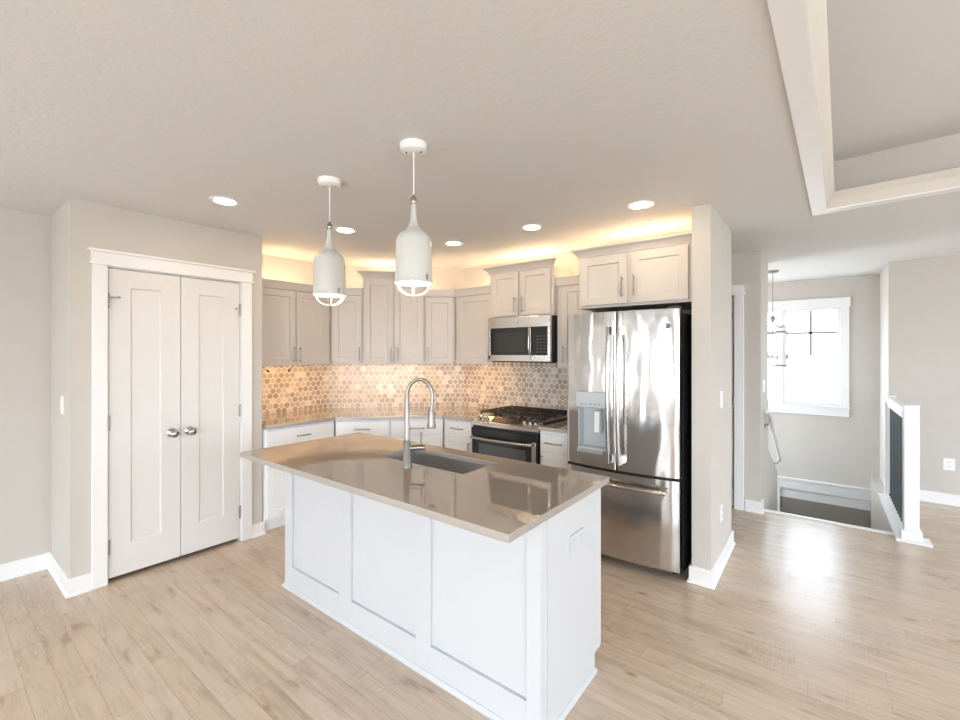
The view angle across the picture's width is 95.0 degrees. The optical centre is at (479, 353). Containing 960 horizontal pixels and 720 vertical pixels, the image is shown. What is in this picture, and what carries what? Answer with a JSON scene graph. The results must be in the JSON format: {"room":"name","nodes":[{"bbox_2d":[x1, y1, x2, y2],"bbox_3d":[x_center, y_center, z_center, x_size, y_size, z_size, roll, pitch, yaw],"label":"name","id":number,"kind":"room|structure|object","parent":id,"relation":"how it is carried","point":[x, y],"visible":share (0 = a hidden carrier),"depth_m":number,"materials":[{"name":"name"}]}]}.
{"room":"open-plan kitchen","nodes":[
{"label":"open-plan kitchen","id":0,"kind":"room"},
{"bbox_2d":[52,198,261,578],"bbox_3d":[-2.412,0.269,3.371,0.610,2.462,1.180,0,0,38],"label":"wall","id":1,"kind":"structure","parent":0,"point":[78,225],"depth_m":2.88,"materials":[{"name":"beige paint"}]},
{"bbox_2d":[60,396,63,414],"bbox_3d":[-2.708,0.335,2.847,0.075,0.118,0.011,0,0,38],"label":"light switch","id":2,"kind":"object","parent":1,"relation":"attached to","point":[62,397],"visible":1,"depth_m":2.83,"materials":[{"name":"white plastic"}]},
{"bbox_2d":[47,552,91,598],"bbox_3d":[-2.736,1.446,2.924,0.620,0.107,0.123,0,0,38],"label":"baseboard","id":3,"kind":"structure","parent":1,"relation":"attached to","point":[78,585],"depth_m":2.77,"materials":[{"name":"white paint"}]},
{"bbox_2d":[108,268,179,578],"bbox_3d":[-2.282,0.457,3.013,0.113,2.030,0.412,0,0,38],"label":"door","id":4,"kind":"structure","parent":1,"relation":"in","point":[144,307],"depth_m":3.02,"materials":[{"name":"white paint"}]},
{"bbox_2d":[87,247,255,589],"bbox_3d":[-2.196,0.416,3.209,0.150,2.168,1.032,0,0,38],"label":"door frame","id":5,"kind":"structure","parent":1,"relation":"attached to","point":[101,260],"depth_m":2.85,"materials":[{"name":"white paint"}]},
{"bbox_2d":[180,277,240,555],"bbox_3d":[-2.027,0.457,3.341,0.113,2.030,0.412,0,0,38],"label":"door","id":6,"kind":"structure","parent":1,"relation":"in","point":[210,310],"depth_m":3.34,"materials":[{"name":"white paint"}]},
{"bbox_2d":[252,520,265,537],"bbox_3d":[-1.827,1.446,3.622,0.044,0.107,0.113,0,0,38],"label":"baseboard","id":7,"kind":"structure","parent":1,"relation":"attached to","point":[258,529],"depth_m":3.61,"materials":[{"name":"white paint"}]},
{"bbox_2d":[0,208,324,563],"bbox_3d":[-3.539,0.269,2.519,0.120,2.462,8.260,0,0,38],"label":"wall","id":8,"kind":"structure","parent":0,"point":[25,237],"depth_m":3.00,"materials":[{"name":"beige paint"}]},
{"bbox_2d":[0,551,51,581],"bbox_3d":[-4.477,1.446,1.200,0.024,0.107,4.785,0,0,38],"label":"baseboard","id":9,"kind":"structure","parent":8,"relation":"attached to","point":[10,570],"depth_m":2.98,"materials":[{"name":"white paint"}]},
{"bbox_2d":[262,365,325,414],"bbox_3d":[-1.982,0.338,4.412,0.005,0.522,0.986,0,0,38],"label":"backsplash","id":10,"kind":"structure","parent":8,"relation":"attached to","point":[302,388],"depth_m":4.50,"materials":[{"name":"tile"}]},
{"bbox_2d":[262,278,330,365],"bbox_3d":[-1.883,-0.276,4.241,0.374,0.780,0.823,0,0,38],"label":"upper cabinet","id":11,"kind":"object","parent":8,"relation":"attached to","point":[295,326],"visible":0.65,"depth_m":4.14,"materials":[{"name":"paint"}]},
{"bbox_2d":[330,266,463,446],"bbox_3d":[-0.933,0.269,4.894,1.070,2.462,1.070,0,0,38],"label":"wall","id":12,"kind":"structure","parent":0,"point":[442,278],"depth_m":4.95,"materials":[{"name":"beige paint"}]},
{"bbox_2d":[331,288,362,364],"bbox_3d":[-1.381,-0.276,4.637,0.321,0.780,0.374,0,0,-7],"label":"upper cabinet","id":13,"kind":"object","parent":12,"relation":"attached to","point":[347,316],"visible":0.84,"depth_m":4.50,"materials":[{"name":"paint"}]},
{"bbox_2d":[356,270,424,363],"bbox_3d":[-0.907,-0.364,4.688,0.745,0.956,0.390,0,0,-7],"label":"upper cabinet","id":14,"kind":"object","parent":12,"relation":"attached to","point":[393,320],"visible":0.83,"depth_m":4.53,"materials":[{"name":"paint"}]},
{"bbox_2d":[326,360,462,407],"bbox_3d":[-0.933,0.338,4.894,1.500,0.522,0.005,0,0,-7],"label":"backsplash","id":15,"kind":"structure","parent":12,"relation":"attached to","point":[352,385],"depth_m":4.89,"materials":[{"name":"tile"}]},
{"bbox_2d":[425,289,454,363],"bbox_3d":[-0.436,-0.276,4.754,0.321,0.780,0.374,0,0,-7],"label":"upper cabinet","id":16,"kind":"object","parent":12,"relation":"attached to","point":[439,304],"visible":0.96,"depth_m":4.61,"materials":[{"name":"paint"}]},
{"bbox_2d":[0,0,959,282],"bbox_3d":[0.876,-1.212,1.270,8.620,0.500,11.720,0,0,38],"label":"ceiling","id":17,"kind":"structure","parent":0,"point":[560,116],"depth_m":1.88,"materials":[{"name":"white paint"}]},
{"bbox_2d":[209,196,239,205],"bbox_3d":[-1.611,-0.959,2.776,0.172,0.006,0.172,0,0,38],"label":"recessed light","id":18,"kind":"object","parent":17,"relation":"in","point":[226,201],"visible":1,"depth_m":2.77,"materials":[{"name":"white plastic"}]},
{"bbox_2d":[312,176,346,305],"bbox_3d":[-0.836,-0.613,2.442,0.181,0.698,0.181,0,0,38],"label":"pendant light","id":19,"kind":"object","parent":17,"relation":"hanging from","point":[329,264],"visible":1,"depth_m":2.39,"materials":[{"name":"white metal"}]},
{"bbox_2d":[334,227,356,233],"bbox_3d":[-1.050,-0.959,3.429,0.172,0.006,0.172,0,0,38],"label":"recessed light","id":20,"kind":"object","parent":17,"relation":"in","point":[347,230],"visible":1,"depth_m":3.43,"materials":[{"name":"white plastic"}]},
{"bbox_2d":[394,138,432,295],"bbox_3d":[-0.306,-0.613,2.029,0.181,0.698,0.181,0,0,38],"label":"pendant light","id":21,"kind":"object","parent":17,"relation":"hanging from","point":[413,258],"visible":1,"depth_m":1.97,"materials":[{"name":"white metal"}]},
{"bbox_2d":[444,241,462,245],"bbox_3d":[-0.231,-0.959,3.839,0.172,0.006,0.172,0,0,38],"label":"recessed light","id":22,"kind":"object","parent":17,"relation":"in","point":[449,243],"visible":1,"depth_m":3.84,"materials":[{"name":"white plastic"}]},
{"bbox_2d":[520,224,542,230],"bbox_3d":[0.394,-0.959,3.351,0.172,0.006,0.172,0,0,38],"label":"recessed light","id":23,"kind":"object","parent":17,"relation":"in","point":[528,227],"visible":1,"depth_m":3.35,"materials":[{"name":"white plastic"}]},
{"bbox_2d":[627,200,654,209],"bbox_3d":[1.039,-0.959,2.848,0.172,0.006,0.172,0,0,38],"label":"recessed light","id":24,"kind":"object","parent":17,"relation":"in","point":[643,204],"visible":1,"depth_m":2.84,"materials":[{"name":"white plastic"}]},
{"bbox_2d":[768,270,787,367],"bbox_3d":[3.418,-0.401,5.133,0.282,1.122,0.282,0,0,38],"label":"lantern chandelier","id":25,"kind":"object","parent":17,"relation":"hanging from","point":[772,318],"visible":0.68,"depth_m":5.11,"materials":[{"name":"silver metal"}]},
{"bbox_2d":[0,492,959,719],"bbox_3d":[0.575,1.625,0.883,8.620,0.250,10.740,0,0,38],"label":"floor","id":26,"kind":"structure","parent":0,"point":[803,619],"depth_m":2.28,"materials":[{"name":"brown wood"}]},
{"bbox_2d":[262,421,333,530],"bbox_3d":[-1.806,1.066,4.079,0.674,0.868,0.660,0,0,38],"label":"base cabinet","id":27,"kind":"object","parent":26,"relation":"on","point":[273,480],"visible":0.28,"depth_m":3.74,"materials":[{"name":"white paint"}]},
{"bbox_2d":[335,419,389,437],"bbox_3d":[-1.153,1.066,4.471,0.511,0.868,0.654,0,0,-7],"label":"base cabinet","id":28,"kind":"object","parent":26,"relation":"on","point":[381,427],"visible":0.28,"depth_m":4.18,"materials":[{"name":"white paint"}]},
{"bbox_2d":[262,406,486,429],"bbox_3d":[-0.998,0.616,4.394,2.669,0.031,1.119,0,0,-14],"label":"countertop","id":29,"kind":"structure","parent":28,"relation":"on","point":[462,413],"depth_m":4.26,"materials":[{"name":"beige stone"}]},
{"bbox_2d":[390,418,442,446],"bbox_3d":[-0.645,1.066,4.534,0.510,0.868,0.654,0,0,-7],"label":"base cabinet","id":30,"kind":"object","parent":26,"relation":"on","point":[434,437],"visible":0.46,"depth_m":4.25,"materials":[{"name":"white paint"}]},
{"bbox_2d":[282,472,600,719],"bbox_3d":[-0.341,1.066,2.481,1.916,0.868,0.597,0,0,38],"label":"kitchen island","id":31,"kind":"object","parent":26,"relation":"on","point":[512,630],"visible":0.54,"depth_m":1.99,"materials":[{"name":"white paint"}]},
{"bbox_2d":[240,432,608,542],"bbox_3d":[-0.414,0.616,2.405,1.972,0.031,0.872,0,0,38],"label":"island countertop","id":32,"kind":"structure","parent":31,"relation":"on","point":[503,500],"depth_m":2.08,"materials":[{"name":"beige stone"}]},
{"bbox_2d":[402,378,435,467],"bbox_3d":[-0.323,0.364,2.322,0.179,0.472,0.054,0,0,0],"label":"faucet","id":33,"kind":"object","parent":32,"relation":"on","point":[407,447],"visible":1,"depth_m":2.31,"materials":[{"name":"silver metal"}]},
{"bbox_2d":[391,452,485,473],"bbox_3d":[-0.251,0.726,2.500,0.666,0.188,0.308,0,0,38],"label":"sink","id":34,"kind":"object","parent":32,"relation":"in","point":[442,463],"visible":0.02,"depth_m":2.67,"materials":[{"name":"silver metal"}]},
{"bbox_2d":[570,527,583,558],"bbox_3d":[0.427,0.828,1.922,0.009,0.098,0.128,0,0,38],"label":"wall outlet","id":35,"kind":"object","parent":31,"relation":"attached to","point":[577,539],"visible":1,"depth_m":1.91,"materials":[{"name":"white paint"}]},
{"bbox_2d":[573,538,576,552],"bbox_3d":[0.410,0.828,1.897,0.003,0.056,0.040,0,0,38],"label":"socket","id":36,"kind":"object","parent":35,"relation":"attached to","point":[574,539],"depth_m":1.90,"materials":[{"name":"white plastic"}]},
{"bbox_2d":[579,533,582,547],"bbox_3d":[0.447,0.828,1.944,0.003,0.056,0.040,0,0,38],"label":"socket","id":37,"kind":"object","parent":35,"relation":"attached to","point":[580,534],"depth_m":1.94,"materials":[{"name":"white plastic"}]},
{"bbox_2d":[444,419,472,451],"bbox_3d":[-0.034,1.066,4.405,0.360,0.868,0.674,0,0,38],"label":"base cabinet","id":38,"kind":"object","parent":26,"relation":"on","point":[457,433],"visible":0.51,"depth_m":4.16,"materials":[{"name":"white paint"}]},
{"bbox_2d":[470,406,566,463],"bbox_3d":[0.378,1.017,4.058,0.698,0.966,0.745,0,0,38],"label":"gas range","id":39,"kind":"object","parent":26,"relation":"on","point":[510,432],"visible":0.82,"depth_m":3.84,"materials":[{"name":"silver metal"}]},
{"bbox_2d":[479,410,566,422],"bbox_3d":[0.432,0.580,4.124,0.690,0.016,0.575,0,0,38],"label":"cooktop","id":40,"kind":"object","parent":39,"relation":"in","point":[560,417],"depth_m":3.92,"materials":[{"name":"black metal"}]},
{"bbox_2d":[540,430,567,468],"bbox_3d":[0.780,1.066,3.770,0.277,0.868,0.674,0,0,38],"label":"base cabinet","id":41,"kind":"object","parent":26,"relation":"on","point":[553,445],"visible":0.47,"depth_m":3.54,"materials":[{"name":"white paint"}]},
{"bbox_2d":[538,419,566,433],"bbox_3d":[0.798,0.616,3.788,0.289,0.031,0.675,0,0,38],"label":"countertop","id":42,"kind":"structure","parent":41,"relation":"on","point":[560,426],"depth_m":3.59,"materials":[{"name":"beige stone"}]},
{"bbox_2d":[567,305,691,574],"bbox_3d":[1.169,0.592,3.354,0.808,1.817,0.876,0,0,38],"label":"refrigerator","id":43,"kind":"object","parent":26,"relation":"on","point":[629,373],"visible":0.87,"depth_m":3.01,"materials":[{"name":"silver metal"}]},
{"bbox_2d":[878,395,932,547],"bbox_3d":[3.864,0.954,4.034,0.210,1.092,1.484,0,0,38],"label":"stair railing","id":44,"kind":"object","parent":26,"relation":"on","point":[900,499],"visible":1,"depth_m":3.58,"materials":[{"name":"white paint"}]},
{"bbox_2d":[464,252,691,408],"bbox_3d":[0.431,0.269,4.585,3.600,2.462,0.120,0,0,38],"label":"wall","id":45,"kind":"structure","parent":0,"point":[473,276],"depth_m":4.60,"materials":[{"name":"beige paint"}]},
{"bbox_2d":[454,286,493,364],"bbox_3d":[0.018,-0.276,4.593,0.498,0.780,0.374,0,0,38],"label":"upper cabinet","id":46,"kind":"object","parent":45,"relation":"attached to","point":[472,304],"visible":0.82,"depth_m":4.48,"materials":[{"name":"paint"}]},
{"bbox_2d":[463,362,566,413],"bbox_3d":[0.481,0.338,4.465,1.694,0.522,0.005,0,0,38],"label":"backsplash","id":47,"kind":"structure","parent":45,"relation":"attached to","point":[500,384],"depth_m":4.57,"materials":[{"name":"tile"}]},
{"bbox_2d":[482,257,572,317],"bbox_3d":[0.471,-0.584,4.200,0.811,0.492,0.436,0,0,38],"label":"upper cabinet","id":48,"kind":"object","parent":45,"relation":"attached to","point":[527,288],"visible":0.95,"depth_m":4.02,"materials":[{"name":"paint"}]},
{"bbox_2d":[488,315,556,362],"bbox_3d":[0.462,-0.126,4.191,0.672,0.421,0.463,0,0,38],"label":"microwave","id":49,"kind":"object","parent":48,"relation":"attached to","point":[525,339],"visible":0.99,"depth_m":4.00,"materials":[{"name":"silver metal"}]},
{"bbox_2d":[555,275,596,367],"bbox_3d":[0.904,-0.269,3.902,0.345,0.795,0.374,0,0,38],"label":"upper cabinet","id":50,"kind":"object","parent":45,"relation":"attached to","point":[568,286],"visible":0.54,"depth_m":3.83,"materials":[{"name":"paint"}]},
{"bbox_2d":[570,232,691,311],"bbox_3d":[1.258,-0.577,3.442,0.887,0.458,0.664,0,0,38],"label":"upper cabinet","id":51,"kind":"object","parent":45,"relation":"attached to","point":[656,272],"visible":0.96,"depth_m":3.17,"materials":[{"name":"paint"}]},
{"bbox_2d":[692,203,730,569],"bbox_3d":[1.684,0.269,3.173,0.113,2.462,0.805,0,0,38],"label":"wall","id":52,"kind":"structure","parent":0,"point":[711,236],"depth_m":2.88,"materials":[{"name":"beige paint"}]},
{"bbox_2d":[687,530,734,589],"bbox_3d":[1.684,1.446,3.173,0.161,0.107,0.853,0,0,38],"label":"baseboard","id":53,"kind":"structure","parent":52,"relation":"attached to","point":[699,576],"depth_m":2.88,"materials":[{"name":"white paint"}]},
{"bbox_2d":[720,504,722,522],"bbox_3d":[1.703,1.125,3.098,0.009,0.116,0.072,0,0,38],"label":"wall outlet","id":54,"kind":"object","parent":52,"relation":"attached to","point":[721,506],"visible":1,"depth_m":3.08,"materials":[{"name":"white plastic"}]},
{"bbox_2d":[720,391,722,407],"bbox_3d":[1.698,0.325,3.089,0.011,0.118,0.075,0,0,38],"label":"light switch","id":55,"kind":"object","parent":52,"relation":"attached to","point":[721,392],"visible":1,"depth_m":3.08,"materials":[{"name":"white plastic"}]},
{"bbox_2d":[731,251,761,509],"bbox_3d":[1.300,1.519,4.642,2.740,4.962,1.040,0,0,38],"label":"wall","id":56,"kind":"structure","parent":0,"point":[746,268],"depth_m":4.17,"materials":[{"name":"beige paint"}]},
{"bbox_2d":[731,297,733,505],"bbox_3d":[2.150,0.469,4.487,0.768,2.030,0.113,0,0,38],"label":"door","id":57,"kind":"structure","parent":56,"relation":"in","point":[732,312],"depth_m":4.28,"materials":[{"name":"white paint"}]},
{"bbox_2d":[731,284,745,509],"bbox_3d":[2.175,0.420,4.524,0.981,2.160,0.150,0,0,38],"label":"door frame","id":58,"kind":"structure","parent":56,"relation":"attached to","point":[737,291],"depth_m":4.21,"materials":[{"name":"white paint"}]},
{"bbox_2d":[745,499,764,514],"bbox_3d":[2.618,1.446,4.186,0.149,0.107,0.129,0,0,38],"label":"baseboard","id":59,"kind":"structure","parent":56,"relation":"attached to","point":[752,506],"depth_m":4.15,"materials":[{"name":"white paint"}]},
{"bbox_2d":[762,254,776,510],"bbox_3d":[3.201,1.519,4.941,0.110,4.962,1.770,0,0,38],"label":"wall","id":60,"kind":"structure","parent":0,"point":[769,471],"depth_m":4.47,"materials":[{"name":"beige paint"}]},
{"bbox_2d":[764,409,781,465],"bbox_3d":[3.188,0.941,4.782,0.070,0.820,1.555,0,0,38],"label":"handrail","id":61,"kind":"object","parent":60,"relation":"attached to","point":[770,417],"visible":1,"depth_m":4.66,"materials":[{"name":"white paint"}]},
{"bbox_2d":[733,274,879,527],"bbox_3d":[3.142,1.519,5.362,2.960,4.962,2.360,0,0,38],"label":"wall","id":62,"kind":"structure","parent":0,"point":[829,449],"depth_m":5.51,"materials":[{"name":"beige paint"}]},
{"bbox_2d":[768,297,850,416],"bbox_3d":[4.087,0.046,5.984,1.459,1.507,0.135,0,0,38],"label":"window","id":63,"kind":"structure","parent":62,"relation":"in","point":[780,404],"depth_m":5.73,"materials":[{"name":"white paint"}]},
{"bbox_2d":[777,476,870,511],"bbox_3d":[4.395,2.830,5.675,1.070,2.340,0.045,0,0,38],"label":"baseboard","id":64,"kind":"structure","parent":62,"relation":"attached to","point":[810,490],"depth_m":5.65,"materials":[{"name":"white paint"}]},
{"bbox_2d":[780,496,869,527],"bbox_3d":[4.402,2.960,5.644,0.910,2.060,0.108,0,0,38],"label":"door","id":65,"kind":"structure","parent":62,"relation":"in","point":[841,514],"depth_m":5.64,"materials":[{"name":"beige paint"}]},
{"bbox_2d":[765,509,893,534],"bbox_3d":[3.069,1.501,3.922,0.935,0.022,0.050,0,0,38],"label":"trim","id":66,"kind":"structure","parent":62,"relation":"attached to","point":[766,510],"depth_m":3.88,"materials":[{"name":"white paint"}]},
{"bbox_2d":[871,476,892,531],"bbox_3d":[3.989,2.750,4.442,2.489,2.500,0.856,0,0,-30],"label":"wall","id":67,"kind":"structure","parent":0,"point":[879,520],"depth_m":4.81,"materials":[{"name":"beige paint"}]},
{"bbox_2d":[826,0,959,161],"bbox_3d":[1.743,-1.320,-0.399,3.960,0.060,6.715,0,0,38],"label":"ceiling","id":68,"kind":"structure","parent":0,"point":[894,65],"depth_m":2.02,"materials":[{"name":"white paint"}]},
{"bbox_2d":[833,133,959,190],"bbox_3d":[1.682,-1.129,-0.351,3.515,0.331,6.115,0,0,38],"label":"wall","id":69,"kind":"structure","parent":0,"point":[943,153],"depth_m":2.75,"materials":[{"name":"beige paint"}]},
{"bbox_2d":[767,0,959,215],"bbox_3d":[1.682,-0.959,-0.351,3.515,0.014,6.115,0,0,38],"label":"trim","id":70,"kind":"structure","parent":69,"relation":"attached to","point":[788,17],"depth_m":1.63,"materials":[{"name":"white paint"}]},
{"bbox_2d":[805,0,959,208],"bbox_3d":[1.681,-1.010,-0.354,3.393,0.095,5.990,0,0,38],"label":"crown molding","id":71,"kind":"structure","parent":69,"relation":"attached to","point":[816,10],"depth_m":2.31,"materials":[{"name":"beige paint"}]},
{"bbox_2d":[880,255,959,494],"bbox_3d":[6.030,0.269,3.857,3.675,2.462,0.900,0,0,38],"label":"wall","id":72,"kind":"structure","parent":0,"point":[920,298],"depth_m":4.46,"materials":[{"name":"beige paint"}]},
{"bbox_2d":[920,490,959,506],"bbox_3d":[5.744,1.446,3.494,3.440,0.107,0.024,0,0,38],"label":"baseboard","id":73,"kind":"structure","parent":72,"relation":"attached to","point":[926,496],"depth_m":4.39,"materials":[{"name":"white paint"}]},
{"bbox_2d":[943,458,954,470],"bbox_3d":[4.649,1.100,4.358,0.082,0.118,0.009,0,0,38],"label":"wall outlet","id":74,"kind":"object","parent":72,"relation":"attached to","point":[948,464],"visible":1,"depth_m":4.36,"materials":[{"name":"white plastic"}]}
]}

